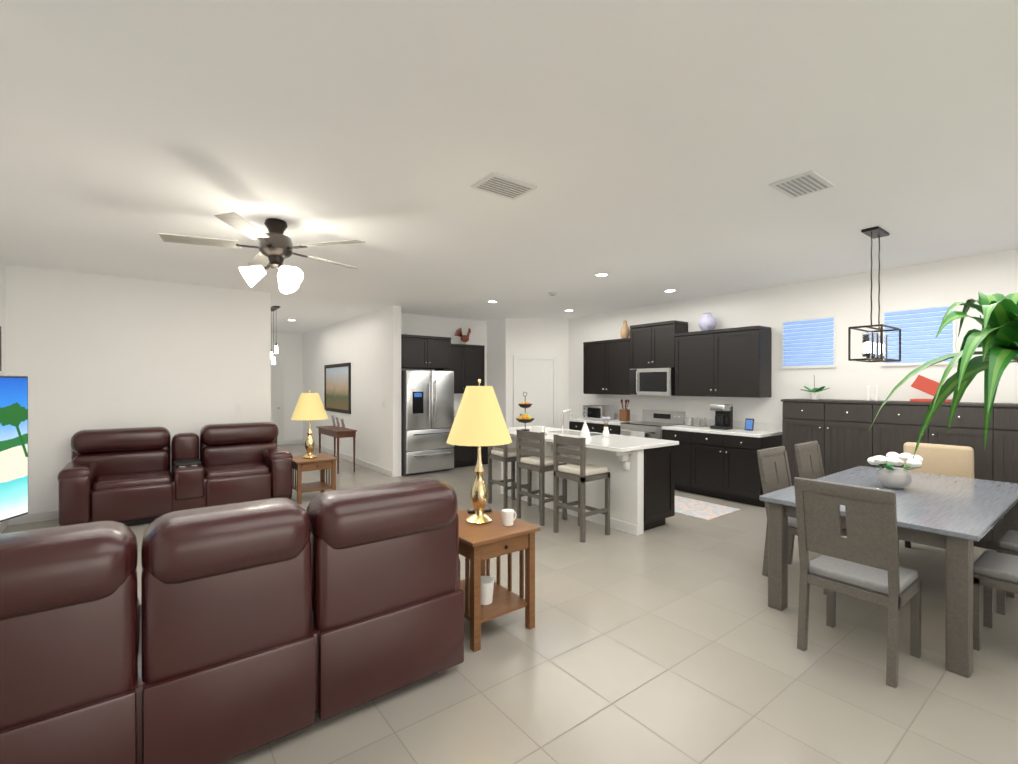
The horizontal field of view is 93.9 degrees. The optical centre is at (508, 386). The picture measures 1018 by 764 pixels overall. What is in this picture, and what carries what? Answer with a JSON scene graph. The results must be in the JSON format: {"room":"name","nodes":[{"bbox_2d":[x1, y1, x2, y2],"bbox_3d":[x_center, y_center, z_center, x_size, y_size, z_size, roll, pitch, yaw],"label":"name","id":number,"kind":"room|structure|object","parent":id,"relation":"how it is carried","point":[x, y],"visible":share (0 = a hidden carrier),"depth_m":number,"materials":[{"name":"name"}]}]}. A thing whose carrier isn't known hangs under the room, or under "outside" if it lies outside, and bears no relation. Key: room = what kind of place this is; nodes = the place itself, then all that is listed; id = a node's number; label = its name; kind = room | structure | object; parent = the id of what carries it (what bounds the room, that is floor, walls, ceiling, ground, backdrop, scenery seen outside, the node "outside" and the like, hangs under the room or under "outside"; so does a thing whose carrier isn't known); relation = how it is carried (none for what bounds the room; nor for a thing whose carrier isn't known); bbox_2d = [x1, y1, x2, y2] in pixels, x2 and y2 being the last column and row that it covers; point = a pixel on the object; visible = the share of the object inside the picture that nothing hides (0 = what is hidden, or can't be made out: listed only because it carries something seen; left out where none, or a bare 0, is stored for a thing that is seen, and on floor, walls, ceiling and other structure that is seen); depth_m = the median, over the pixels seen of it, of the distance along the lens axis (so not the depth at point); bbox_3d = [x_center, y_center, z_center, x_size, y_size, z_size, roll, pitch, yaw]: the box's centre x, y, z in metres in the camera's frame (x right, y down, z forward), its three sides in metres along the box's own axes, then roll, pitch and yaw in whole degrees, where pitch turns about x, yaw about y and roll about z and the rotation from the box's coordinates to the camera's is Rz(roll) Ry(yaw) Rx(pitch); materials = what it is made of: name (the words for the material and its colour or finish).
{"room":"open-plan living room","nodes":[
{"label":"open-plan living room","id":0,"kind":"room"},
{"bbox_2d":[0,260,5,375],"bbox_3d":[-2.156,0.115,0.694,0.140,2.850,11.490,0,0,-37],"label":"wall","id":1,"kind":"structure","parent":0,"point":[3,304],"depth_m":5.10,"materials":[{"name":"paint"}]},
{"bbox_2d":[0,326,1,370],"bbox_3d":[-4.782,-0.384,4.279,0.025,0.460,1.580,0,0,-37],"label":"picture frame","id":2,"kind":"object","parent":1,"relation":"attached to","point":[0,352],"visible":1,"depth_m":4.88,"materials":[{"name":"brown metal"}]},
{"bbox_2d":[0,520,7,532],"bbox_3d":[-2.054,1.490,0.690,0.012,0.100,11.350,0,0,-37],"label":"baseboard","id":3,"kind":"structure","parent":1,"relation":"attached to","point":[3,525],"depth_m":5.03,"materials":[{"name":"white"}]},
{"bbox_2d":[6,265,270,513],"bbox_3d":[-4.493,0.094,6.048,2.630,2.850,0.140,0,0,-37],"label":"wall","id":4,"kind":"structure","parent":0,"point":[85,351],"depth_m":5.81,"materials":[{"name":"paint"}]},
{"bbox_2d":[8,510,58,524],"bbox_3d":[-4.447,1.469,5.993,2.630,0.100,0.012,0,0,-37],"label":"baseboard","id":5,"kind":"structure","parent":4,"relation":"attached to","point":[39,516],"depth_m":5.33,"materials":[{"name":"white"}]},
{"bbox_2d":[271,333,302,440],"bbox_3d":[-6.191,0.070,11.982,2.140,2.850,0.140,0,0,-37],"label":"wall","id":6,"kind":"structure","parent":0,"point":[289,354],"depth_m":12.31,"materials":[{"name":"paint"}]},
{"bbox_2d":[271,362,283,444],"bbox_3d":[-6.140,0.436,11.867,0.960,2.120,0.101,0,0,-37],"label":"door","id":7,"kind":"structure","parent":6,"relation":"in","point":[277,394],"depth_m":12.09,"materials":[{"name":"white wood"}]},
{"bbox_2d":[284,439,302,443],"bbox_3d":[-6.149,1.446,11.924,1.850,0.100,0.012,0,0,-37],"label":"baseboard","id":8,"kind":"structure","parent":6,"relation":"attached to","point":[293,441],"depth_m":12.34,"materials":[{"name":"white wood"}]},
{"bbox_2d":[303,306,400,476],"bbox_3d":[-3.615,0.077,10.242,0.150,2.850,5.750,0,0,-37],"label":"wall","id":9,"kind":"structure","parent":0,"point":[367,347],"depth_m":8.86,"materials":[{"name":"paint"}]},
{"bbox_2d":[324,363,350,413],"bbox_3d":[-3.702,0.037,10.208,0.025,1.030,1.700,0,0,-37],"label":"framed picture","id":10,"kind":"object","parent":9,"relation":"attached to","point":[337,387],"visible":1,"depth_m":10.12,"materials":[{"name":"multicoloured paper"}]},
{"bbox_2d":[303,439,392,476],"bbox_3d":[-3.680,1.452,10.199,0.012,0.100,5.750,0,0,-37],"label":"baseboard","id":11,"kind":"structure","parent":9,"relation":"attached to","point":[385,471],"depth_m":9.09,"materials":[{"name":"white wood"}]},
{"bbox_2d":[401,313,486,410],"bbox_3d":[-1.375,0.081,9.240,2.200,2.850,0.140,0,0,-37],"label":"wall","id":12,"kind":"structure","parent":0,"point":[422,325],"depth_m":9.29,"materials":[{"name":"paint"}]},
{"bbox_2d":[401,334,450,475],"bbox_3d":[-1.616,0.314,8.543,0.970,2.390,0.669,0,0,-37],"label":"upper cabinet","id":13,"kind":"object","parent":12,"relation":"attached to","point":[424,352],"visible":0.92,"depth_m":8.27,"materials":[{"name":"brown wood"}]},
{"bbox_2d":[434,344,484,393],"bbox_3d":[-0.946,-0.334,9.233,0.925,0.940,0.379,0,0,-37],"label":"upper cabinet","id":14,"kind":"object","parent":12,"relation":"attached to","point":[468,365],"visible":0.5,"depth_m":9.13,"materials":[{"name":"brown wood"}]},
{"bbox_2d":[454,328,470,343],"bbox_3d":[-0.895,-0.972,9.287,0.396,0.335,0.098,0,0,-37],"label":"decor","id":15,"kind":"object","parent":14,"relation":"on","point":[464,338],"visible":0.92,"depth_m":9.26,"materials":[{"name":"brown"}]},
{"bbox_2d":[487,318,505,461],"bbox_3d":[-0.255,0.080,9.684,0.120,2.850,0.790,0,0,-37],"label":"wall","id":16,"kind":"structure","parent":0,"point":[496,354],"depth_m":9.55,"materials":[{"name":"paint"}]},
{"bbox_2d":[0,443,1017,763],"bbox_3d":[-0.654,1.572,5.370,8.310,0.100,17.500,0,0,-37],"label":"floor","id":17,"kind":"structure","parent":0,"point":[672,641],"depth_m":2.53,"materials":[{"name":"tile"}]},
{"bbox_2d":[57,422,292,525],"bbox_3d":[-3.910,1.009,5.773,2.220,1.018,0.950,0,0,-37],"label":"loveseat","id":18,"kind":"object","parent":17,"relation":"on","point":[126,476],"visible":0.98,"depth_m":5.54,"materials":[{"name":"red leather"}]},
{"bbox_2d":[0,478,463,763],"bbox_3d":[-1.372,1.023,2.276,2.220,1.018,0.950,0,0,-37],"label":"sofa","id":19,"kind":"object","parent":17,"relation":"on","point":[243,627],"visible":1,"depth_m":1.88,"materials":[{"name":"red leather"}]},
{"bbox_2d":[291,453,337,504],"bbox_3d":[-2.686,1.242,6.461,0.530,0.550,0.610,0,0,-37],"label":"end table","id":20,"kind":"object","parent":17,"relation":"on","point":[321,462],"visible":0.83,"depth_m":6.32,"materials":[{"name":"brown wood"}]},
{"bbox_2d":[291,390,327,457],"bbox_3d":[-2.702,0.507,6.446,0.472,0.917,0.472,0,0,-37],"label":"lamp","id":21,"kind":"object","parent":20,"relation":"on","point":[309,407],"visible":1,"depth_m":6.33,"materials":[{"name":"yellow fabric"}]},
{"bbox_2d":[316,426,356,473],"bbox_3d":[-3.172,1.139,8.699,0.360,0.740,1.210,0,0,-37],"label":"console table","id":22,"kind":"object","parent":17,"relation":"on","point":[335,432],"visible":0.85,"depth_m":8.35,"materials":[{"name":"brown wood"}]},
{"bbox_2d":[335,417,339,426],"bbox_3d":[-3.137,0.658,8.717,0.052,0.189,0.130,0,0,-37],"label":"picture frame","id":23,"kind":"object","parent":22,"relation":"on","point":[338,422],"depth_m":8.70,"materials":[{"name":"silver metal"}]},
{"bbox_2d":[340,419,344,428],"bbox_3d":[-2.973,0.668,8.503,0.048,0.170,0.130,0,0,-37],"label":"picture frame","id":24,"kind":"object","parent":22,"relation":"on","point":[342,420],"depth_m":8.48,"materials":[{"name":"silver metal"}]},
{"bbox_2d":[402,370,453,475],"bbox_3d":[-1.552,0.619,8.476,0.910,1.780,0.825,0,0,-37],"label":"fridge","id":25,"kind":"object","parent":17,"relation":"on","point":[427,409],"visible":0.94,"depth_m":8.14,"materials":[{"name":"silver metal"}]},
{"bbox_2d":[452,411,487,467],"bbox_3d":[-0.864,0.997,9.130,0.925,1.020,0.649,0,0,-37],"label":"base cabinet","id":26,"kind":"object","parent":17,"relation":"on","point":[465,456],"visible":0.06,"depth_m":8.87,"materials":[{"name":"brown wood"}]},
{"bbox_2d":[457,507,539,651],"bbox_3d":[-0.199,1.210,3.113,0.510,0.640,0.650,0,0,-37],"label":"end table","id":27,"kind":"object","parent":17,"relation":"on","point":[481,546],"visible":0.69,"depth_m":2.94,"materials":[{"name":"brown wood"}]},
{"bbox_2d":[447,379,511,523],"bbox_3d":[-0.196,0.420,3.138,0.431,0.937,0.431,0,0,-37],"label":"lamp","id":28,"kind":"object","parent":27,"relation":"on","point":[479,421],"visible":1,"depth_m":3.03,"materials":[{"name":"gold metal"}]},
{"bbox_2d":[467,508,491,513],"bbox_3d":[-0.209,0.877,3.356,0.170,0.020,0.050,0,0,-16],"label":"remote control","id":29,"kind":"object","parent":27,"relation":"on","point":[469,511],"visible":0.5,"depth_m":3.34,"materials":[{"name":"black plastic"}]},
{"bbox_2d":[481,576,493,604],"bbox_3d":[-0.155,1.299,3.022,0.124,0.140,0.121,0,0,-37],"label":"bin","id":30,"kind":"object","parent":27,"relation":"on","point":[487,584],"visible":0.62,"depth_m":2.98,"materials":[{"name":"white ceramic"}]},
{"bbox_2d":[502,509,516,525],"bbox_3d":[0.005,0.843,3.066,0.109,0.092,0.078,0,0,-37],"label":"cup","id":31,"kind":"object","parent":27,"relation":"on","point":[508,518],"visible":1,"depth_m":3.03,"materials":[{"name":"white ceramic"}]},
{"bbox_2d":[488,427,531,508],"bbox_3d":[0.006,1.009,6.110,0.400,1.020,0.420,0,0,-33],"label":"stool","id":32,"kind":"object","parent":17,"relation":"on","point":[505,454],"visible":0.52,"depth_m":6.02,"materials":[{"name":"beige wood"}]},
{"bbox_2d":[517,429,566,525],"bbox_3d":[0.375,1.011,5.461,0.400,1.020,0.420,0,0,-41],"label":"stool","id":33,"kind":"object","parent":17,"relation":"on","point":[540,462],"visible":0.81,"depth_m":5.35,"materials":[{"name":"beige wood"}]},
{"bbox_2d":[553,434,609,542],"bbox_3d":[0.751,1.013,4.917,0.400,1.020,0.420,0,0,-37],"label":"stool","id":34,"kind":"object","parent":17,"relation":"on","point":[581,471],"visible":1,"depth_m":4.82,"materials":[{"name":"beige wood"}]},
{"bbox_2d":[501,437,674,534],"bbox_3d":[0.786,1.080,5.918,0.889,0.880,2.371,0,0,-37],"label":"kitchen island","id":35,"kind":"object","parent":17,"relation":"on","point":[641,470],"depth_m":5.10,"materials":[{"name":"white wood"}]},
{"bbox_2d":[508,426,678,452],"bbox_3d":[0.737,0.620,5.891,0.980,0.040,2.450,0,0,-37],"label":"island countertop","id":36,"kind":"structure","parent":35,"relation":"on","point":[615,443],"depth_m":5.27,"materials":[{"name":"white stone"}]},
{"bbox_2d":[516,392,533,430],"bbox_3d":[0.218,0.335,6.407,0.260,0.522,0.260,0,0,-37],"label":"fruit stand","id":37,"kind":"object","parent":36,"relation":"on","point":[525,418],"visible":0.98,"depth_m":6.35,"materials":[{"name":"brown metal"}]},
{"bbox_2d":[533,426,546,434],"bbox_3d":[0.382,0.548,5.904,0.090,0.100,0.180,0,0,-37],"label":"napkin holder","id":38,"kind":"object","parent":36,"relation":"on","point":[539,428],"visible":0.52,"depth_m":5.85,"materials":[{"name":"white paper"}]},
{"bbox_2d":[579,421,590,438],"bbox_3d":[0.875,0.500,5.462,0.140,0.200,0.133,0,0,-37],"label":"cone","id":39,"kind":"object","parent":36,"relation":"on","point":[585,433],"visible":0.96,"depth_m":5.42,"materials":[{"name":"white ceramic"}]},
{"bbox_2d":[602,417,609,436],"bbox_3d":[1.144,0.480,5.604,0.104,0.239,0.098,0,0,-37],"label":"vase","id":40,"kind":"object","parent":36,"relation":"on","point":[605,432],"visible":1,"depth_m":5.58,"materials":[{"name":"white ceramic"}]},
{"bbox_2d":[620,409,684,438],"bbox_3d":[2.242,0.953,7.498,0.690,1.120,0.760,0,0,-37],"label":"range","id":41,"kind":"object","parent":17,"relation":"on","point":[651,423],"visible":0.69,"depth_m":7.47,"materials":[{"name":"silver metal"}]},
{"bbox_2d":[631,431,644,436],"bbox_3d":[1.968,0.874,7.276,0.009,0.360,0.260,0,0,-37],"label":"towel","id":42,"kind":"object","parent":41,"relation":"hanging from","point":[637,434],"visible":0.33,"depth_m":7.27,"materials":[{"name":"grey fabric"}]},
{"bbox_2d":[569,413,781,506],"bbox_3d":[2.342,1.004,7.418,0.649,1.020,3.370,0,0,-37],"label":"base cabinet","id":43,"kind":"object","parent":17,"relation":"on","point":[719,463],"visible":0.58,"depth_m":6.40,"materials":[{"name":"brown wood"}]},
{"bbox_2d":[583,405,613,419],"bbox_3d":[1.576,0.464,8.447,0.348,0.250,0.460,0,0,-37],"label":"toaster oven","id":44,"kind":"object","parent":43,"relation":"on","point":[594,412],"visible":1,"depth_m":8.31,"materials":[{"name":"silver metal"}]},
{"bbox_2d":[619,399,629,420],"bbox_3d":[1.958,0.406,8.050,0.120,0.368,0.169,0,0,-37],"label":"block","id":45,"kind":"object","parent":43,"relation":"on","point":[624,414],"visible":1,"depth_m":8.01,"materials":[{"name":"brown wood"}]},
{"bbox_2d":[686,417,690,425],"bbox_3d":[2.715,0.528,7.140,0.091,0.131,0.091,0,0,38],"label":"canister","id":46,"kind":"object","parent":43,"relation":"on","point":[688,419],"depth_m":7.11,"materials":[{"name":"clear glass"}]},
{"bbox_2d":[691,417,697,426],"bbox_3d":[2.782,0.528,7.053,0.091,0.131,0.091,0,0,38],"label":"canister","id":47,"kind":"object","parent":43,"relation":"on","point":[696,421],"depth_m":7.03,"materials":[{"name":"clear glass"}]},
{"bbox_2d":[698,417,706,426],"bbox_3d":[2.848,0.529,6.965,0.091,0.131,0.091,0,0,38],"label":"canister","id":48,"kind":"object","parent":43,"relation":"on","point":[702,422],"depth_m":6.94,"materials":[{"name":"clear glass"}]},
{"bbox_2d":[710,404,732,429],"bbox_3d":[2.978,0.423,6.662,0.220,0.345,0.220,0,0,-37],"label":"coffee maker","id":49,"kind":"object","parent":43,"relation":"on","point":[723,416],"visible":1,"depth_m":6.60,"materials":[{"name":"black plastic"}]},
{"bbox_2d":[744,418,753,430],"bbox_3d":[3.244,0.516,6.412,0.046,0.160,0.110,0,0,-37],"label":"tablet stand","id":50,"kind":"object","parent":43,"relation":"on","point":[749,424],"visible":0.96,"depth_m":6.40,"materials":[{"name":"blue plastic"}]},
{"bbox_2d":[675,496,740,519],"bbox_3d":[2.096,1.514,6.207,0.750,0.008,1.500,0,0,-37],"label":"kitchen rug","id":51,"kind":"object","parent":17,"relation":"on","point":[697,508],"visible":0.43,"depth_m":5.83,"materials":[{"name":"fabric"}]},
{"bbox_2d":[757,446,846,594],"bbox_3d":[2.362,1.029,3.810,0.470,1.018,0.527,0,0,-37],"label":"chair","id":52,"kind":"object","parent":17,"relation":"on","point":[774,469],"visible":0.42,"depth_m":3.92,"materials":[{"name":"beige wood"}]},
{"bbox_2d":[794,441,824,478],"bbox_3d":[2.899,1.028,4.194,0.470,1.018,0.527,0,0,-37],"label":"chair","id":53,"kind":"object","parent":17,"relation":"on","point":[809,460],"visible":0.35,"depth_m":4.34,"materials":[{"name":"beige wood"}]},
{"bbox_2d":[794,477,920,688],"bbox_3d":[1.993,1.034,2.721,0.527,1.018,0.470,0,0,-37],"label":"chair","id":54,"kind":"object","parent":17,"relation":"on","point":[860,560],"visible":1,"depth_m":2.60,"materials":[{"name":"beige wood"}]},
{"bbox_2d":[759,466,1017,677],"bbox_3d":[2.876,1.144,3.482,2.020,0.770,1.100,0,0,-37],"label":"dining table","id":55,"kind":"object","parent":17,"relation":"on","point":[955,517],"visible":0.71,"depth_m":3.01,"materials":[{"name":"beige wood"}]},
{"bbox_2d":[866,452,922,488],"bbox_3d":[2.867,0.627,3.531,0.324,0.262,0.341,0,0,-37],"label":"flowers","id":56,"kind":"object","parent":55,"relation":"on","point":[890,476],"visible":1,"depth_m":3.48,"materials":[{"name":"white plant"}]},
{"bbox_2d":[781,399,1017,549],"bbox_3d":[4.368,0.844,4.887,0.489,1.360,2.790,0,0,-37],"label":"buffet","id":57,"kind":"object","parent":17,"relation":"on","point":[842,434],"visible":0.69,"depth_m":4.98,"materials":[{"name":"brown wood"}]},
{"bbox_2d":[800,379,828,399],"bbox_3d":[3.723,0.009,5.760,0.377,0.300,0.266,0,0,-37],"label":"orchid plant","id":58,"kind":"object","parent":57,"relation":"on","point":[815,396],"visible":0.98,"depth_m":5.72,"materials":[{"name":"green plant"}]},
{"bbox_2d":[866,385,878,400],"bbox_3d":[4.073,0.076,5.322,0.044,0.170,0.117,0,0,-37],"label":"candles","id":59,"kind":"object","parent":57,"relation":"on","point":[868,398],"visible":0.98,"depth_m":5.32,"materials":[{"name":"white wax"}]},
{"bbox_2d":[910,375,951,402],"bbox_3d":[4.372,0.020,4.929,0.220,0.284,0.318,0,0,-37],"label":"decorative tray","id":60,"kind":"object","parent":57,"relation":"on","point":[925,385],"visible":0.71,"depth_m":4.94,"materials":[{"name":"red"}]},
{"bbox_2d":[898,442,973,555],"bbox_3d":[3.759,1.026,4.217,0.496,1.000,0.480,0,0,-37],"label":"chair","id":61,"kind":"object","parent":17,"relation":"on","point":[950,460],"visible":0.17,"depth_m":4.25,"materials":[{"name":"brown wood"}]},
{"bbox_2d":[869,292,1017,458],"bbox_3d":[2.159,0.455,1.627,0.945,2.162,1.423,0,0,-37],"label":"dracaena plant","id":62,"kind":"object","parent":17,"relation":"on","point":[995,338],"visible":1,"depth_m":1.82,"materials":[{"name":"green plant"}]},
{"bbox_2d":[973,550,1017,650],"bbox_3d":[3.038,1.034,2.708,0.470,1.018,0.527,0,0,-37],"label":"chair","id":63,"kind":"object","parent":17,"relation":"on","point":[995,570],"visible":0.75,"depth_m":2.76,"materials":[{"name":"beige wood"}]},
{"bbox_2d":[996,530,1017,614],"bbox_3d":[3.631,1.032,3.134,0.470,1.018,0.527,0,0,-37],"label":"chair","id":64,"kind":"object","parent":17,"relation":"on","point":[1007,542],"visible":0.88,"depth_m":3.19,"materials":[{"name":"beige wood"}]},
{"bbox_2d":[0,0,1017,334],"bbox_3d":[-0.654,-1.378,5.359,8.310,0.100,17.500,0,0,-37],"label":"ceiling","id":65,"kind":"structure","parent":0,"point":[652,150],"depth_m":2.58,"materials":[{"name":"paint"}]},
{"bbox_2d":[158,212,365,293],"bbox_3d":[-1.902,-1.048,3.843,1.502,0.546,1.445,0,0,-37],"label":"ceiling fan","id":66,"kind":"object","parent":65,"relation":"hanging from","point":[275,247],"visible":1,"depth_m":3.70,"materials":[{"name":"wood"}]},
{"bbox_2d":[271,306,279,364],"bbox_3d":[-4.029,-0.856,8.133,0.100,0.965,0.550,0,0,-37],"label":"pendant lights","id":67,"kind":"object","parent":65,"relation":"hanging from","point":[273,308],"visible":0.88,"depth_m":8.12,"materials":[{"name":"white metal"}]},
{"bbox_2d":[471,172,537,199],"bbox_3d":[-0.032,-1.312,3.130,0.360,0.015,0.260,0,0,-37],"label":"ceiling vent","id":68,"kind":"object","parent":65,"relation":"in","point":[502,186],"visible":1,"depth_m":3.11,"materials":[{"name":"white metal"}]},
{"bbox_2d":[548,292,557,295],"bbox_3d":[0.625,-1.315,6.773,0.136,0.036,0.136,0,0,-37],"label":"smoke detector","id":69,"kind":"object","parent":65,"relation":"attached to","point":[552,293],"visible":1,"depth_m":6.74,"materials":[{"name":"white plastic"}]},
{"bbox_2d":[594,273,608,276],"bbox_3d":[1.100,-1.323,5.639,0.170,0.011,0.170,0,0,-37],"label":"recessed light","id":70,"kind":"object","parent":65,"relation":"in","point":[601,274],"visible":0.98,"depth_m":5.61,"materials":[{"name":"white"}]},
{"bbox_2d":[664,289,675,291],"bbox_3d":[2.237,-1.327,6.605,0.170,0.011,0.170,0,0,-37],"label":"recessed light","id":71,"kind":"object","parent":65,"relation":"in","point":[670,290],"visible":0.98,"depth_m":6.57,"materials":[{"name":"white"}]},
{"bbox_2d":[769,170,834,198],"bbox_3d":[1.913,-1.312,3.103,0.360,0.015,0.260,0,0,-37],"label":"ceiling vent","id":72,"kind":"object","parent":65,"relation":"in","point":[803,184],"visible":0.98,"depth_m":3.08,"materials":[{"name":"white metal"}]},
{"bbox_2d":[848,226,900,361],"bbox_3d":[3.126,-0.768,4.054,0.516,1.108,0.236,0,0,-37],"label":"pendant chandelier","id":73,"kind":"object","parent":65,"relation":"hanging from","point":[875,347],"visible":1,"depth_m":3.99,"materials":[{"name":"brown metal"}]},
{"bbox_2d":[506,318,568,428],"bbox_3d":[0.567,0.080,9.464,1.283,2.850,0.120,0,0,-6],"label":"wall","id":74,"kind":"structure","parent":0,"point":[537,337],"depth_m":9.41,"materials":[{"name":"paint"}]},
{"bbox_2d":[513,355,557,427],"bbox_3d":[0.528,0.451,9.370,0.880,2.110,0.050,0,0,-6],"label":"pantry door","id":75,"kind":"structure","parent":74,"relation":"in","point":[535,378],"depth_m":9.38,"materials":[{"name":"white wood"}]},
{"bbox_2d":[569,249,1017,423],"bbox_3d":[4.487,0.097,5.258,0.140,2.850,10.700,0,0,-37],"label":"wall","id":76,"kind":"structure","parent":0,"point":[845,301],"depth_m":5.81,"materials":[{"name":"paint"}]},
{"bbox_2d":[583,320,771,397],"bbox_3d":[2.432,-0.427,7.518,0.379,1.140,3.130,0,0,-37],"label":"upper cabinet","id":77,"kind":"object","parent":76,"relation":"attached to","point":[732,362],"visible":0.98,"depth_m":6.97,"materials":[{"name":"brown wood"}]},
{"bbox_2d":[620,320,629,338],"bbox_3d":[1.986,-0.965,8.125,0.160,0.330,0.156,0,0,-37],"label":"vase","id":78,"kind":"object","parent":77,"relation":"on","point":[625,332],"visible":0.92,"depth_m":8.08,"materials":[{"name":"beige ceramic"}]},
{"bbox_2d":[629,368,675,395],"bbox_3d":[2.343,-0.070,7.571,0.455,0.425,0.760,0,0,-37],"label":"microwave","id":79,"kind":"object","parent":77,"relation":"attached to","point":[654,381],"visible":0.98,"depth_m":7.39,"materials":[{"name":"silver metal"}]},
{"bbox_2d":[698,313,716,330],"bbox_3d":[2.894,-0.931,6.932,0.250,0.270,0.246,0,0,-37],"label":"vase","id":80,"kind":"object","parent":77,"relation":"on","point":[707,321],"visible":0.83,"depth_m":6.85,"materials":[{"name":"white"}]},
{"bbox_2d":[780,316,836,368],"bbox_3d":[3.788,-0.546,6.030,0.030,0.630,0.640,0,0,-37],"label":"window","id":81,"kind":"structure","parent":76,"relation":"in","point":[808,343],"depth_m":6.01,"materials":[{"name":"white"}]},
{"bbox_2d":[880,304,956,365],"bbox_3d":[4.442,-0.543,5.170,0.030,0.630,0.640,0,0,-37],"label":"window","id":82,"kind":"structure","parent":76,"relation":"in","point":[919,327],"depth_m":5.16,"materials":[{"name":"white"}]},
{"bbox_3d":[-2.569,0.301,1.690,0.412,0.300,0.316,0,0,-37],"label":"mount","id":83,"kind":"object","parent":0,"visible":0},
{"bbox_2d":[0,376,27,521],"bbox_3d":[-2.406,0.300,1.859,0.070,0.700,1.120,0,0,-7],"label":"screen","id":84,"kind":"object","parent":83,"relation":"attached to","point":[13,446],"visible":1,"depth_m":2.33,"materials":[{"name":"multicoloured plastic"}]}
]}

